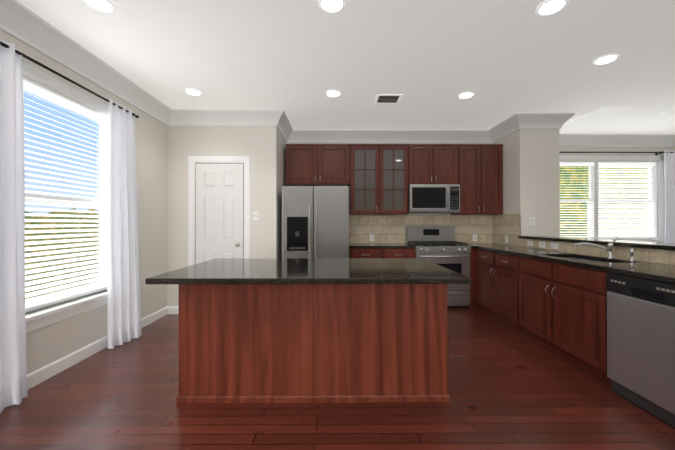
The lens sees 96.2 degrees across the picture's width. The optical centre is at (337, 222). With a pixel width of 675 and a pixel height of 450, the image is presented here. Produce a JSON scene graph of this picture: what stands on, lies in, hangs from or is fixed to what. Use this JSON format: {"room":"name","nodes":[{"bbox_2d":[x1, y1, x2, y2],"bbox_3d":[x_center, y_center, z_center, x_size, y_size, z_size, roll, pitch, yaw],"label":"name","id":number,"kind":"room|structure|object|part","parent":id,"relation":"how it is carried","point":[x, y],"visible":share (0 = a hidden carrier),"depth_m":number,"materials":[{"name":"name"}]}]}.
{"room":"kitchen","nodes":[
{"label":"kitchen","id":0,"kind":"room"},
{"bbox_2d":[0,29,166,374],"bbox_3d":[-2.386,-0.140,0.870,0.150,2.760,8.550,0,0,0],"label":"wall","id":1,"kind":"structure","parent":0,"point":[47,345],"depth_m":3.56,"materials":[{"name":"white paint"}]},
{"bbox_2d":[22,62,108,312],"bbox_3d":[-2.383,-0.230,2.635,0.177,1.890,1.240,0,0,0],"label":"window","id":2,"kind":"structure","parent":1,"relation":"in","point":[64,177],"depth_m":2.74,"materials":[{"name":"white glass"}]},
{"bbox_2d":[23,80,108,308],"bbox_3d":[-2.359,-0.206,2.635,0.074,1.708,1.010,0,0,0],"label":"window blinds","id":3,"kind":"object","parent":2,"relation":"attached to","point":[48,96],"visible":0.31,"depth_m":2.61,"materials":[{"name":"white plastic"}]},
{"bbox_3d":[-2.401,-0.185,2.635,0.070,1.760,1.020,0,0,0],"label":"left window sash","id":4,"kind":"part","parent":2,"relation":"part of","materials":[{"name":"white plastic"}]},
{"bbox_2d":[25,290,107,332],"bbox_3d":[-2.351,0.758,2.633,0.180,0.125,1.300,0,0,0],"label":"window sill","id":5,"kind":"structure","parent":1,"relation":"attached to","point":[37,319],"depth_m":2.54,"materials":[{"name":"white"}]},
{"bbox_2d":[0,40,141,412],"bbox_3d":[-2.216,0.008,2.536,0.209,2.445,1.720,0,0,0],"label":"curtains","id":6,"kind":"object","parent":1,"relation":"attached to","point":[123,313],"visible":1,"depth_m":2.12,"materials":[{"name":"white fabric"}]},
{"bbox_3d":[-2.267,-1.175,2.539,0.107,0.080,1.720,0,0,0],"label":"rod","id":7,"kind":"part","parent":6,"relation":"part of","materials":[{"name":"black metal"}]},
{"bbox_2d":[0,0,175,125],"bbox_3d":[-2.247,-1.428,0.525,0.124,0.185,7.250,0,0,0],"label":"crown molding","id":8,"kind":"structure","parent":1,"relation":"attached to","point":[21,22],"depth_m":2.58,"materials":[{"name":"white wood"}]},
{"bbox_2d":[27,306,178,389],"bbox_3d":[-2.171,1.186,0.442,0.275,0.106,7.400,0,0,0],"label":"baseboard","id":9,"kind":"structure","parent":1,"relation":"attached to","point":[40,375],"depth_m":2.67,"materials":[{"name":"white"}]},
{"bbox_2d":[167,126,285,305],"bbox_3d":[-1.588,-0.129,4.650,1.490,2.760,1.000,0,0,0],"label":"wall","id":10,"kind":"structure","parent":0,"point":[264,147],"depth_m":4.15,"materials":[{"name":"white paint"}]},
{"bbox_2d":[188,156,250,265],"bbox_3d":[-1.613,0.171,4.107,0.849,2.157,0.084,0,0,0],"label":"pantry door","id":11,"kind":"structure","parent":10,"relation":"in","point":[219,206],"depth_m":4.13,"materials":[{"name":"white wood"}]},
{"bbox_2d":[172,109,287,127],"bbox_3d":[-1.448,-1.418,4.093,1.464,0.185,0.124,0,0,0],"label":"crown molding","id":12,"kind":"structure","parent":10,"relation":"attached to","point":[180,117],"depth_m":4.09,"materials":[{"name":"white"}]},
{"bbox_2d":[253,212,258,219],"bbox_3d":[-1.115,-0.090,4.147,0.072,0.115,0.009,0,0,0],"label":"switch plate","id":13,"kind":"object","parent":10,"relation":"attached to","point":[256,217],"depth_m":4.15,"materials":[{"name":"white plastic"}]},
{"bbox_3d":[-1.115,-0.090,4.149,0.072,0.115,0.005,0,0,0],"label":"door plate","id":14,"kind":"part","parent":13,"relation":"part of","materials":[{"name":"white plastic"}]},
{"bbox_2d":[278,120,291,139],"bbox_3d":[-0.780,-1.417,4.514,0.124,0.185,0.690,0,0,0],"label":"crown molding","id":15,"kind":"structure","parent":10,"relation":"attached to","point":[286,133],"depth_m":4.70,"materials":[{"name":"white"}]},
{"bbox_2d":[0,306,674,449],"bbox_3d":[1.808,1.266,1.016,8.540,0.050,8.800,0,0,0],"label":"floor","id":16,"kind":"structure","parent":0,"point":[509,388],"depth_m":1.98,"materials":[{"name":"brown wood"}]},
{"bbox_2d":[176,286,449,402],"bbox_3d":[-0.170,0.805,2.431,1.888,0.880,0.678,0,0,0],"label":"kitchen island","id":17,"kind":"object","parent":16,"relation":"on","point":[307,330],"depth_m":2.10,"materials":[{"name":"brown wood"}]},
{"bbox_2d":[145,258,471,285],"bbox_3d":[-0.169,0.347,2.287,1.920,0.036,1.020,0,0,0],"label":"island countertop","id":18,"kind":"structure","parent":17,"relation":"on","point":[218,271],"depth_m":2.03,"materials":[{"name":"black stone"}]},
{"bbox_3d":[-0.170,1.221,2.429,1.888,0.048,0.678,0,0,0],"label":"mould","id":19,"kind":"part","parent":17,"relation":"part of","materials":[{"name":"brown wood"}]},
{"bbox_2d":[282,185,348,257],"bbox_3d":[-0.310,0.359,4.563,0.935,1.761,0.846,0,0,0],"label":"refrigerator","id":20,"kind":"object","parent":16,"relation":"on","point":[315,221],"visible":0.65,"depth_m":4.20,"materials":[{"name":"grey metal"}]},
{"bbox_2d":[349,248,414,257],"bbox_3d":[0.646,0.813,4.683,0.950,0.876,0.630,0,0,0],"label":"base cabinet","id":21,"kind":"object","parent":16,"relation":"on","point":[353,252],"depth_m":4.37,"materials":[{"name":"brown wood"}]},
{"bbox_2d":[349,243,415,247],"bbox_3d":[0.647,0.353,4.686,0.956,0.035,0.649,0,0,0],"label":"countertop","id":22,"kind":"structure","parent":21,"relation":"on","point":[351,245],"depth_m":4.43,"materials":[{"name":"stone"}]},
{"bbox_2d":[406,226,470,307],"bbox_3d":[1.526,0.650,4.662,0.793,1.197,0.685,0,0,0],"label":"range","id":23,"kind":"object","parent":16,"relation":"on","point":[440,246],"visible":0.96,"depth_m":4.38,"materials":[{"name":"silver metal"}]},
{"bbox_2d":[411,244,465,307],"bbox_3d":[1.526,0.797,4.680,0.785,0.902,0.548,0,0,0],"label":"oven","id":24,"kind":"object","parent":23,"relation":"in","point":[458,265],"depth_m":4.38,"materials":[{"name":"silver metal"}]},
{"bbox_3d":[1.526,0.469,4.647,0.533,0.725,0.546,0,0,0],"label":"glass","id":25,"kind":"part","parent":23,"relation":"part of","materials":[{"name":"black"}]},
{"bbox_3d":[1.528,0.490,4.348,0.693,0.024,0.057,0,0,0],"label":"handle","id":26,"kind":"part","parent":23,"relation":"part of","materials":[{"name":"silver metal"}]},
{"bbox_2d":[469,248,472,307],"bbox_3d":[2.275,0.813,4.669,0.581,0.876,0.678,0,0,0],"label":"base cabinet","id":27,"kind":"object","parent":16,"relation":"on","point":[471,254],"depth_m":4.40,"materials":[{"name":"brown wood"}]},
{"bbox_2d":[473,248,576,332],"bbox_3d":[2.280,0.810,3.840,0.581,0.876,1.120,0,0,0],"label":"base cabinet","id":28,"kind":"object","parent":16,"relation":"on","point":[496,275],"depth_m":3.62,"materials":[{"name":"brown wood"}]},
{"bbox_2d":[468,236,674,283],"bbox_3d":[2.447,0.274,3.107,0.938,0.186,3.829,0,0,0],"label":"countertop","id":29,"kind":"structure","parent":28,"relation":"on","point":[656,271],"depth_m":2.71,"materials":[{"name":"stone"}]},
{"bbox_2d":[560,257,606,262],"bbox_3d":[2.298,0.462,2.851,0.372,0.188,0.712,0,0,0],"label":"sink","id":30,"kind":"object","parent":29,"relation":"in","point":[592,261],"visible":0.02,"depth_m":3.05,"materials":[{"name":"silver metal"}]},
{"bbox_2d":[572,237,635,261],"bbox_3d":[2.388,0.227,2.510,0.307,0.203,0.754,0,0,0],"label":"faucet","id":31,"kind":"object","parent":29,"relation":"on","point":[610,249],"visible":1,"depth_m":2.76,"materials":[{"name":"silver metal"}]},
{"bbox_2d":[521,276,588,347],"bbox_3d":[2.284,0.916,3.087,0.581,0.660,0.665,0,0,0],"label":"base cabinet","id":32,"kind":"object","parent":16,"relation":"on","point":[532,287],"depth_m":3.07,"materials":[{"name":"brown wood"}]},
{"bbox_2d":[545,280,610,386],"bbox_3d":[2.287,0.915,2.572,0.581,0.660,0.645,0,0,0],"label":"base cabinet","id":33,"kind":"object","parent":16,"relation":"on","point":[559,309],"depth_m":2.51,"materials":[{"name":"brown wood"}]},
{"bbox_2d":[606,273,674,428],"bbox_3d":[2.281,0.807,1.950,0.584,0.872,0.594,0,0,0],"label":"dishwasher","id":34,"kind":"object","parent":16,"relation":"on","point":[641,343],"visible":1,"depth_m":1.98,"materials":[{"name":"grey metal"}]},
{"bbox_3d":[1.991,0.461,1.949,0.004,0.055,0.200,0,0,0],"label":"handle","id":35,"kind":"part","parent":34,"relation":"part of","materials":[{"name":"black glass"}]},
{"bbox_2d":[16,0,674,133],"bbox_3d":[1.808,-1.544,1.024,8.540,0.050,8.800,0,0,0],"label":"ceiling","id":36,"kind":"structure","parent":0,"point":[429,60],"depth_m":2.76,"materials":[{"name":"white paint"}]},
{"bbox_2d":[82,0,115,13],"bbox_3d":[-1.648,-1.511,2.094,0.183,0.010,0.183,0,0,0],"label":"recessed light","id":37,"kind":"object","parent":36,"relation":"in","point":[104,6],"depth_m":2.10,"materials":[{"name":"white"}]},
{"bbox_2d":[184,88,202,95],"bbox_3d":[-1.666,-1.507,3.503,0.183,0.010,0.183,0,0,0],"label":"recessed light","id":38,"kind":"object","parent":36,"relation":"in","point":[190,91],"depth_m":3.50,"materials":[{"name":"white"}]},
{"bbox_2d":[318,0,345,13],"bbox_3d":[-0.038,-1.511,2.093,0.183,0.010,0.183,0,0,0],"label":"recessed light","id":39,"kind":"object","parent":36,"relation":"in","point":[328,6],"depth_m":2.10,"materials":[{"name":"white"}]},
{"bbox_2d":[325,90,341,96],"bbox_3d":[-0.047,-1.507,3.543,0.183,0.010,0.183,0,0,0],"label":"recessed light","id":40,"kind":"object","parent":36,"relation":"in","point":[331,93],"depth_m":3.53,"materials":[{"name":"white"}]},
{"bbox_2d":[374,94,402,103],"bbox_3d":[0.616,-1.508,3.691,0.310,0.007,0.269,0,0,0],"label":"ceiling vent","id":41,"kind":"object","parent":36,"relation":"in","point":[387,95],"depth_m":3.66,"materials":[{"name":"white metal"}]},
{"bbox_2d":[377,96,398,102],"bbox_3d":[0.618,-1.504,3.702,0.250,0.010,0.210,0,0,0],"label":"louvres","id":42,"kind":"object","parent":41,"relation":"attached to","point":[384,99],"visible":0.92,"depth_m":3.70,"materials":[{"name":"grey metal"}]},
{"bbox_3d":[0.618,-1.508,3.702,0.310,0.007,0.270,0,0,0],"label":"supply frame","id":43,"kind":"part","parent":41,"relation":"part of","materials":[{"name":"white metal"}]},
{"bbox_2d":[457,92,474,98],"bbox_3d":[1.523,-1.507,3.592,0.183,0.010,0.183,0,0,0],"label":"recessed light","id":44,"kind":"object","parent":36,"relation":"in","point":[464,95],"depth_m":3.58,"materials":[{"name":"white"}]},
{"bbox_2d":[535,0,568,15],"bbox_3d":[1.502,-1.511,2.122,0.183,0.010,0.183,0,0,0],"label":"recessed light","id":45,"kind":"object","parent":36,"relation":"in","point":[548,7],"depth_m":2.12,"materials":[{"name":"white"}]},
{"bbox_2d":[564,107,636,124],"bbox_3d":[3.676,-1.506,4.297,0.461,0.007,0.682,0,0,0],"label":"ceiling vent","id":46,"kind":"object","parent":36,"relation":"in","point":[601,107],"depth_m":4.14,"materials":[{"name":"white"}]},
{"bbox_2d":[566,108,631,124],"bbox_3d":[3.684,-1.503,4.311,0.390,0.009,0.638,0,0,0],"label":"louvres","id":47,"kind":"object","parent":46,"relation":"attached to","point":[598,116],"visible":1,"depth_m":4.28,"materials":[{"name":"white"}]},
{"bbox_3d":[3.684,-1.506,4.310,0.450,0.007,0.710,0,0,0],"label":"return frame","id":48,"kind":"part","parent":46,"relation":"part of","materials":[{"name":"white"}]},
{"bbox_2d":[592,54,619,64],"bbox_3d":[2.488,-1.509,2.808,0.183,0.010,0.183,0,0,0],"label":"recessed light","id":49,"kind":"object","parent":36,"relation":"in","point":[609,58],"depth_m":2.80,"materials":[{"name":"white"}]},
{"bbox_2d":[286,143,492,214],"bbox_3d":[0.864,-0.127,5.090,3.420,2.760,0.150,0,0,0],"label":"wall","id":50,"kind":"structure","parent":0,"point":[401,143],"depth_m":5.02,"materials":[{"name":"white paint"}]},
{"bbox_2d":[286,144,349,187],"bbox_3d":[-0.305,-0.903,4.841,0.998,0.630,0.331,0,0,0],"label":"upper cabinet","id":51,"kind":"object","parent":50,"relation":"attached to","point":[313,165],"depth_m":4.68,"materials":[{"name":"brown wood"}]},
{"bbox_2d":[285,128,487,142],"bbox_3d":[0.865,-1.415,4.956,3.420,0.185,0.124,0,0,0],"label":"crown molding","id":52,"kind":"structure","parent":50,"relation":"attached to","point":[298,135],"depth_m":4.96,"materials":[{"name":"white"}]},
{"bbox_2d":[349,215,491,242],"bbox_3d":[1.361,0.106,5.013,2.409,0.459,0.008,0,0,0],"label":"backsplash","id":53,"kind":"structure","parent":50,"relation":"attached to","point":[386,228],"depth_m":5.01,"materials":[{"name":"tile"}]},
{"bbox_2d":[402,144,461,187],"bbox_3d":[1.486,-0.903,4.852,0.778,0.630,0.331,0,0,0],"label":"upper cabinet","id":54,"kind":"object","parent":50,"relation":"attached to","point":[421,163],"depth_m":4.69,"materials":[{"name":"brown wood"}]},
{"bbox_2d":[408,184,459,212],"bbox_3d":[1.486,-0.366,4.791,0.768,0.432,0.432,0,0,0],"label":"microwave","id":55,"kind":"object","parent":54,"relation":"attached to","point":[433,198],"visible":0.98,"depth_m":4.62,"materials":[{"name":"grey metal"}]},
{"bbox_3d":[1.673,-0.382,4.601,0.020,0.336,0.050,0,0,0],"label":"handle","id":56,"kind":"part","parent":55,"relation":"part of","materials":[{"name":"silver metal"}]},
{"bbox_2d":[451,144,502,214],"bbox_3d":[2.189,-0.672,4.856,0.767,1.092,0.331,0,0,0],"label":"upper cabinet","id":57,"kind":"object","parent":50,"relation":"attached to","point":[480,165],"depth_m":4.69,"materials":[{"name":"brown wood"}]},
{"bbox_2d":[492,129,667,264],"bbox_3d":[2.861,-0.133,3.326,0.568,2.760,4.200,0,0,0],"label":"wall","id":58,"kind":"structure","parent":0,"point":[531,172],"depth_m":4.28,"materials":[{"name":"white paint"}]},
{"bbox_2d":[488,112,523,142],"bbox_3d":[2.516,-1.417,4.516,0.124,0.185,0.724,0,0,0],"label":"crown molding","id":59,"kind":"structure","parent":58,"relation":"attached to","point":[513,123],"depth_m":4.50,"materials":[{"name":"white wood"}]},
{"bbox_2d":[519,214,520,234],"bbox_3d":[2.574,0.027,4.268,0.011,0.306,0.012,0,0,0],"label":"trim","id":60,"kind":"structure","parent":58,"relation":"attached to","point":[519,224],"depth_m":4.27,"materials":[{"name":"beige tile"}]},
{"bbox_2d":[530,217,534,224],"bbox_3d":[2.749,-0.020,4.270,0.072,0.115,0.009,0,0,0],"label":"switch plate","id":61,"kind":"object","parent":58,"relation":"attached to","point":[532,219],"depth_m":4.27,"materials":[{"name":"white plastic"}]},
{"bbox_2d":[520,113,567,128],"bbox_3d":[2.859,-1.417,4.218,0.540,0.185,0.124,0,0,0],"label":"crown molding","id":62,"kind":"structure","parent":58,"relation":"attached to","point":[531,120],"depth_m":4.22,"materials":[{"name":"white wood"}]},
{"bbox_2d":[559,113,574,135],"bbox_3d":[3.199,-1.416,4.655,0.124,0.185,0.994,0,0,0],"label":"crown molding","id":63,"kind":"structure","parent":58,"relation":"attached to","point":[570,115],"depth_m":4.17,"materials":[{"name":"white wood"}]},
{"bbox_2d":[520,238,674,264],"bbox_3d":[2.584,0.273,2.748,0.008,0.112,3.050,0,0,0],"label":"backsplash","id":64,"kind":"structure","parent":58,"relation":"attached to","point":[654,255],"depth_m":2.79,"materials":[{"name":"tile"}]},
{"bbox_2d":[527,240,532,245],"bbox_3d":[2.569,0.278,4.033,0.006,0.072,0.115,0,0,0],"label":"electrical outlet plate","id":65,"kind":"object","parent":64,"relation":"attached to","point":[529,243],"depth_m":4.04,"materials":[{"name":"white plastic"}]},
{"bbox_2d":[539,241,544,247],"bbox_3d":[2.571,0.277,3.803,0.006,0.072,0.115,0,0,0],"label":"electrical outlet plate","id":66,"kind":"object","parent":64,"relation":"attached to","point":[542,244],"depth_m":3.79,"materials":[{"name":"white plastic"}]},
{"bbox_2d":[551,243,557,248],"bbox_3d":[2.572,0.276,3.593,0.006,0.072,0.115,0,0,0],"label":"electrical outlet plate","id":67,"kind":"object","parent":64,"relation":"attached to","point":[553,245],"depth_m":3.58,"materials":[{"name":"white plastic"}]},
{"bbox_2d":[559,147,674,237],"bbox_3d":[4.593,-0.127,5.362,2.920,2.760,0.150,0,0,0],"label":"wall","id":68,"kind":"structure","parent":0,"point":[611,149],"depth_m":5.29,"materials":[{"name":"white paint"}]},
{"bbox_2d":[560,156,663,239],"bbox_3d":[4.538,-0.422,5.349,2.310,1.490,0.177,0,0,0],"label":"window","id":69,"kind":"structure","parent":68,"relation":"in","point":[601,193],"depth_m":5.31,"materials":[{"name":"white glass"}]},
{"bbox_3d":[4.538,-0.377,5.367,2.090,1.360,0.120,0,0,0],"label":"far window sash","id":70,"kind":"part","parent":69,"relation":"part of","materials":[{"name":"white plastic"}]},
{"bbox_2d":[560,163,654,236],"bbox_3d":[4.538,-0.396,5.325,2.080,1.312,0.074,0,0,0],"label":"window blinds","id":71,"kind":"object","parent":69,"relation":"attached to","point":[645,186],"visible":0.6,"depth_m":5.33,"materials":[{"name":"white plastic"}]},
{"bbox_2d":[559,150,674,242],"bbox_3d":[4.559,0.001,5.214,2.670,2.475,0.144,0,0,0],"label":"curtains","id":72,"kind":"object","parent":68,"relation":"attached to","point":[669,166],"visible":0.31,"depth_m":5.20,"materials":[{"name":"white fabric"}]},
{"bbox_3d":[4.558,-1.197,5.236,2.670,0.080,0.107,0,0,0],"label":"rod","id":73,"kind":"part","parent":72,"relation":"part of","materials":[{"name":"black metal"}]},
{"bbox_2d":[559,134,674,146],"bbox_3d":[4.448,-1.414,5.228,2.630,0.185,0.124,0,0,0],"label":"crown molding","id":74,"kind":"structure","parent":68,"relation":"attached to","point":[565,140],"depth_m":5.23,"materials":[{"name":"white wood"}]},
{"bbox_2d":[627,240,663,242],"bbox_3d":[4.538,0.366,5.315,2.370,0.125,0.180,0,0,0],"label":"window sill","id":75,"kind":"structure","parent":68,"relation":"attached to","point":[661,241],"depth_m":5.23,"materials":[{"name":"white"}]},
{"label":"outside","id":76,"kind":"structure","parent":0,"visible":0},
{"bbox_2d":[24,90,99,303],"bbox_3d":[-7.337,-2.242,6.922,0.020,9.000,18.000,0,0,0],"label":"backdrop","id":77,"kind":"structure","parent":76,"point":[50,116],"depth_m":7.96,"materials":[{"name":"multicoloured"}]},
{"bbox_2d":[560,166,647,235],"bbox_3d":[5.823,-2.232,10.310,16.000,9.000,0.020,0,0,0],"label":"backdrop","id":78,"kind":"structure","parent":76,"point":[582,169],"depth_m":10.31,"materials":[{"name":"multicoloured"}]}
]}

